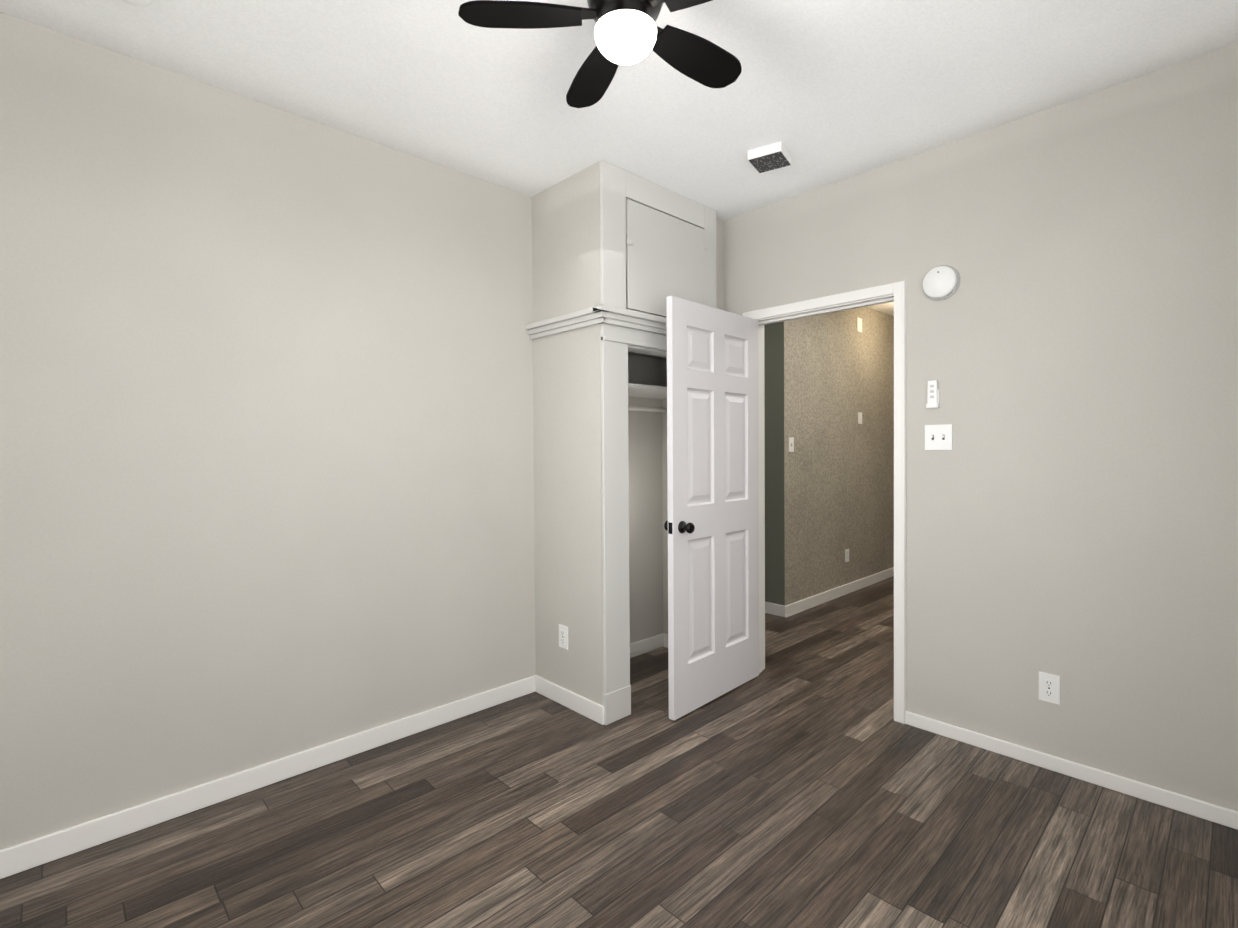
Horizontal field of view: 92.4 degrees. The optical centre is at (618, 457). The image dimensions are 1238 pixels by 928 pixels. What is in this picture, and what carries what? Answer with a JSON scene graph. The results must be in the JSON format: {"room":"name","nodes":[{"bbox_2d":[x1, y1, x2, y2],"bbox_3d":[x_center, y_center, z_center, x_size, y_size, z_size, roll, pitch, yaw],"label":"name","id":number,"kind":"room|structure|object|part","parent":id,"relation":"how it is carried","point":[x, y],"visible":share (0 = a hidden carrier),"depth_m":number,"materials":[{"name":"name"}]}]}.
{"room":"empty bedroom","nodes":[
{"label":"empty bedroom","id":0,"kind":"room"},
{"bbox_2d":[0,12,662,849],"bbox_3d":[-1.101,-0.054,2.779,3.980,2.740,0.120,-1,1,-44],"label":"wall","id":1,"kind":"structure","parent":0,"point":[266,434],"depth_m":2.32,"materials":[{"name":"paint"}]},
{"bbox_2d":[0,675,536,878],"bbox_3d":[-1.430,1.279,2.385,2.680,0.090,0.014,-1,1,-44],"label":"baseboard","id":2,"kind":"structure","parent":1,"relation":"attached to","point":[30,854],"depth_m":2.30,"materials":[{"name":"white wood"}]},
{"bbox_2d":[0,576,1237,927],"bbox_3d":[1.030,1.347,3.112,7.480,0.100,4.400,-1,1,-44],"label":"floor","id":3,"kind":"structure","parent":0,"point":[802,780],"depth_m":2.07,"materials":[{"name":"brown wood"}]},
{"bbox_2d":[764,307,893,605],"bbox_3d":[1.758,-0.101,5.982,2.420,2.700,1.235,-1,1,-44],"label":"wall block","id":4,"kind":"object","parent":3,"relation":"on","point":[829,490],"visible":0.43,"depth_m":5.20,"materials":[{"name":"beige paint"}]},
{"bbox_2d":[765,602,782,616],"bbox_3d":[0.925,1.222,5.124,0.018,0.090,1.103,-1,1,-44],"label":"baseboard","id":5,"kind":"structure","parent":4,"relation":"attached to","point":[770,608],"depth_m":4.77,"materials":[{"name":"white wood"}]},
{"bbox_2d":[789,437,793,451],"bbox_3d":[1.388,-0.100,4.763,0.072,0.118,0.017,-1,1,-44],"label":"light switch","id":6,"kind":"object","parent":4,"relation":"attached to","point":[791,444],"visible":1,"depth_m":4.76,"materials":[{"name":"white plastic"}]},
{"bbox_2d":[783,567,893,616],"bbox_3d":[2.151,1.209,5.502,2.314,0.090,0.018,-1,1,-44],"label":"baseboard","id":7,"kind":"structure","parent":4,"relation":"attached to","point":[791,609],"depth_m":5.27,"materials":[{"name":"white wood"}]},
{"bbox_2d":[845,549,848,561],"bbox_3d":[2.100,0.905,5.457,0.072,0.118,0.010,-1,1,-44],"label":"outlet","id":8,"kind":"object","parent":4,"relation":"attached to","point":[846,555],"visible":1,"depth_m":5.45,"materials":[{"name":"white plastic"}]},
{"bbox_2d":[857,317,861,332],"bbox_3d":[2.273,-1.249,5.605,0.100,0.130,0.006,-1,1,-44],"label":"door chime","id":9,"kind":"object","parent":4,"relation":"attached to","point":[859,324],"visible":1,"depth_m":5.60,"materials":[{"name":"white plastic"}]},
{"bbox_2d":[858,412,861,423],"bbox_3d":[2.286,-0.369,5.626,0.080,0.110,0.006,-1,1,-44],"label":"thermostat","id":10,"kind":"object","parent":4,"relation":"attached to","point":[859,417],"visible":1,"depth_m":5.61,"materials":[{"name":"white plastic"}]},
{"bbox_2d":[0,0,1237,315],"bbox_3d":[1.012,-1.472,3.069,7.480,0.140,4.400,-1,1,-44],"label":"ceiling","id":11,"kind":"structure","parent":0,"point":[824,92],"depth_m":2.20,"materials":[{"name":"paint"}]},
{"bbox_2d":[120,0,151,5],"bbox_3d":[-1.453,-1.387,1.751,0.132,0.040,0.132,-1,1,-44],"label":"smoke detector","id":12,"kind":"object","parent":11,"relation":"attached to","point":[140,2],"visible":1,"depth_m":1.78,"materials":[{"name":"white plastic"}]},
{"bbox_2d":[458,0,741,107],"bbox_3d":[0.045,-1.257,1.641,0.852,0.315,0.865,-1,1,-44],"label":"ceiling fan","id":13,"kind":"object","parent":11,"relation":"hanging from","point":[628,32],"visible":1,"depth_m":1.64,"materials":[{"name":"black metal"}]},
{"bbox_3d":[0.017,-1.292,1.631,0.210,0.245,0.210,-1,1,-44],"label":"motor","id":14,"kind":"part","parent":13,"relation":"part of","materials":[{"name":"black metal"}]},
{"bbox_2d":[748,141,791,172],"bbox_3d":[0.719,-1.414,2.814,0.160,0.045,0.180,0,1,32],"label":"ceiling vent","id":15,"kind":"object","parent":11,"relation":"in","point":[777,155],"visible":1,"depth_m":2.77,"materials":[{"name":"white plastic"}]},
{"bbox_2d":[532,161,723,705],"bbox_3d":[0.103,-0.072,3.458,1.060,2.740,0.560,-1,1,-44],"label":"wall","id":16,"kind":"structure","parent":0,"point":[567,408],"depth_m":3.08,"materials":[{"name":"paint"}]},
{"bbox_2d":[559,624,567,649],"bbox_3d":[-0.294,0.946,3.122,0.010,0.118,0.072,-1,1,-44],"label":"outlet","id":17,"kind":"object","parent":16,"relation":"attached to","point":[563,636],"visible":1,"depth_m":3.12,"materials":[{"name":"white plastic"}]},
{"bbox_2d":[535,676,603,724],"bbox_3d":[-0.267,1.261,3.098,0.014,0.090,0.560,-1,1,-44],"label":"baseboard","id":18,"kind":"structure","parent":16,"relation":"attached to","point":[582,705],"depth_m":3.07,"materials":[{"name":"white wood"}]},
{"bbox_2d":[525,160,715,724],"bbox_3d":[0.052,-0.070,3.361,0.958,2.745,0.636,-1,1,-44],"label":"trim","id":19,"kind":"structure","parent":16,"relation":"attached to","point":[623,328],"depth_m":2.95,"materials":[{"name":"grey paint"}]},
{"bbox_2d":[628,383,666,405],"bbox_3d":[0.096,-0.371,3.532,0.960,0.065,0.440,-1,1,-44],"label":"closet shelf","id":20,"kind":"object","parent":16,"relation":"attached to","point":[640,394],"visible":0.25,"depth_m":3.68,"materials":[{"name":"grey paint"}]},
{"bbox_2d":[628,405,666,411],"bbox_3d":[0.124,-0.288,3.504,0.959,0.028,0.028,-1,1,-44],"label":"closet rod","id":21,"kind":"object","parent":16,"relation":"attached to","point":[646,408],"visible":0.33,"depth_m":3.53,"materials":[{"name":"paint"}]},
{"bbox_2d":[630,633,667,657],"bbox_3d":[0.114,1.252,3.550,0.967,0.090,0.460,-1,1,-44],"label":"baseboard","id":22,"kind":"structure","parent":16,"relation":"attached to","point":[641,647],"depth_m":3.93,"materials":[{"name":"white wood"}]},
{"bbox_2d":[626,199,707,316],"bbox_3d":[0.272,-1.027,3.192,0.650,0.545,0.038,-1,1,-44],"label":"door","id":23,"kind":"structure","parent":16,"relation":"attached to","point":[665,256],"depth_m":3.14,"materials":[{"name":"grey paint"}]},
{"bbox_2d":[662,44,1237,810],"bbox_3d":[1.462,-0.072,2.889,0.120,2.740,3.260,-1,1,-44],"label":"wall","id":24,"kind":"structure","parent":0,"point":[1072,492],"depth_m":2.41,"materials":[{"name":"paint"}]},
{"bbox_2d":[664,296,758,720],"bbox_3d":[0.528,0.248,3.194,0.163,2.078,0.798,0,1,44],"label":"door","id":25,"kind":"structure","parent":24,"relation":"in","point":[711,525],"depth_m":3.13,"materials":[{"name":"white wood"}]},
{"bbox_2d":[742,281,906,723],"bbox_3d":[1.117,0.219,3.256,0.163,2.151,0.933,-1,1,-44],"label":"door frame","id":26,"kind":"structure","parent":24,"relation":"attached to","point":[898,290],"depth_m":2.90,"materials":[{"name":"white wood"}]},
{"bbox_2d":[926,380,938,407],"bbox_3d":[1.468,-0.294,2.775,0.022,0.128,0.050,-1,1,-44],"label":"remote","id":27,"kind":"object","parent":24,"relation":"attached to","point":[933,396],"visible":0.98,"depth_m":2.77,"materials":[{"name":"white plastic"}]},
{"bbox_2d":[925,424,951,449],"bbox_3d":[1.486,-0.093,2.764,0.017,0.118,0.118,-1,1,-44],"label":"double light switch","id":28,"kind":"object","parent":24,"relation":"attached to","point":[938,437],"visible":1,"depth_m":2.76,"materials":[{"name":"white plastic"}]},
{"bbox_2d":[922,265,959,300],"bbox_3d":[1.480,-0.807,2.738,0.039,0.160,0.160,-1,1,-44],"label":"smoke detector","id":29,"kind":"object","parent":24,"relation":"attached to","point":[941,282],"visible":0.98,"depth_m":2.72,"materials":[{"name":"white plastic"}]},
{"bbox_2d":[1039,671,1059,704],"bbox_3d":[1.792,0.962,2.472,0.010,0.118,0.072,-1,1,-44],"label":"outlet","id":30,"kind":"object","parent":24,"relation":"attached to","point":[1049,687],"visible":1,"depth_m":2.47,"materials":[{"name":"white plastic"}]},
{"bbox_2d":[905,711,1237,829],"bbox_3d":[1.972,1.273,2.287,0.014,0.062,1.668,-1,1,-44],"label":"baseboard","id":31,"kind":"structure","parent":24,"relation":"attached to","point":[1227,817],"depth_m":2.38,"materials":[{"name":"white wood"}]}
]}

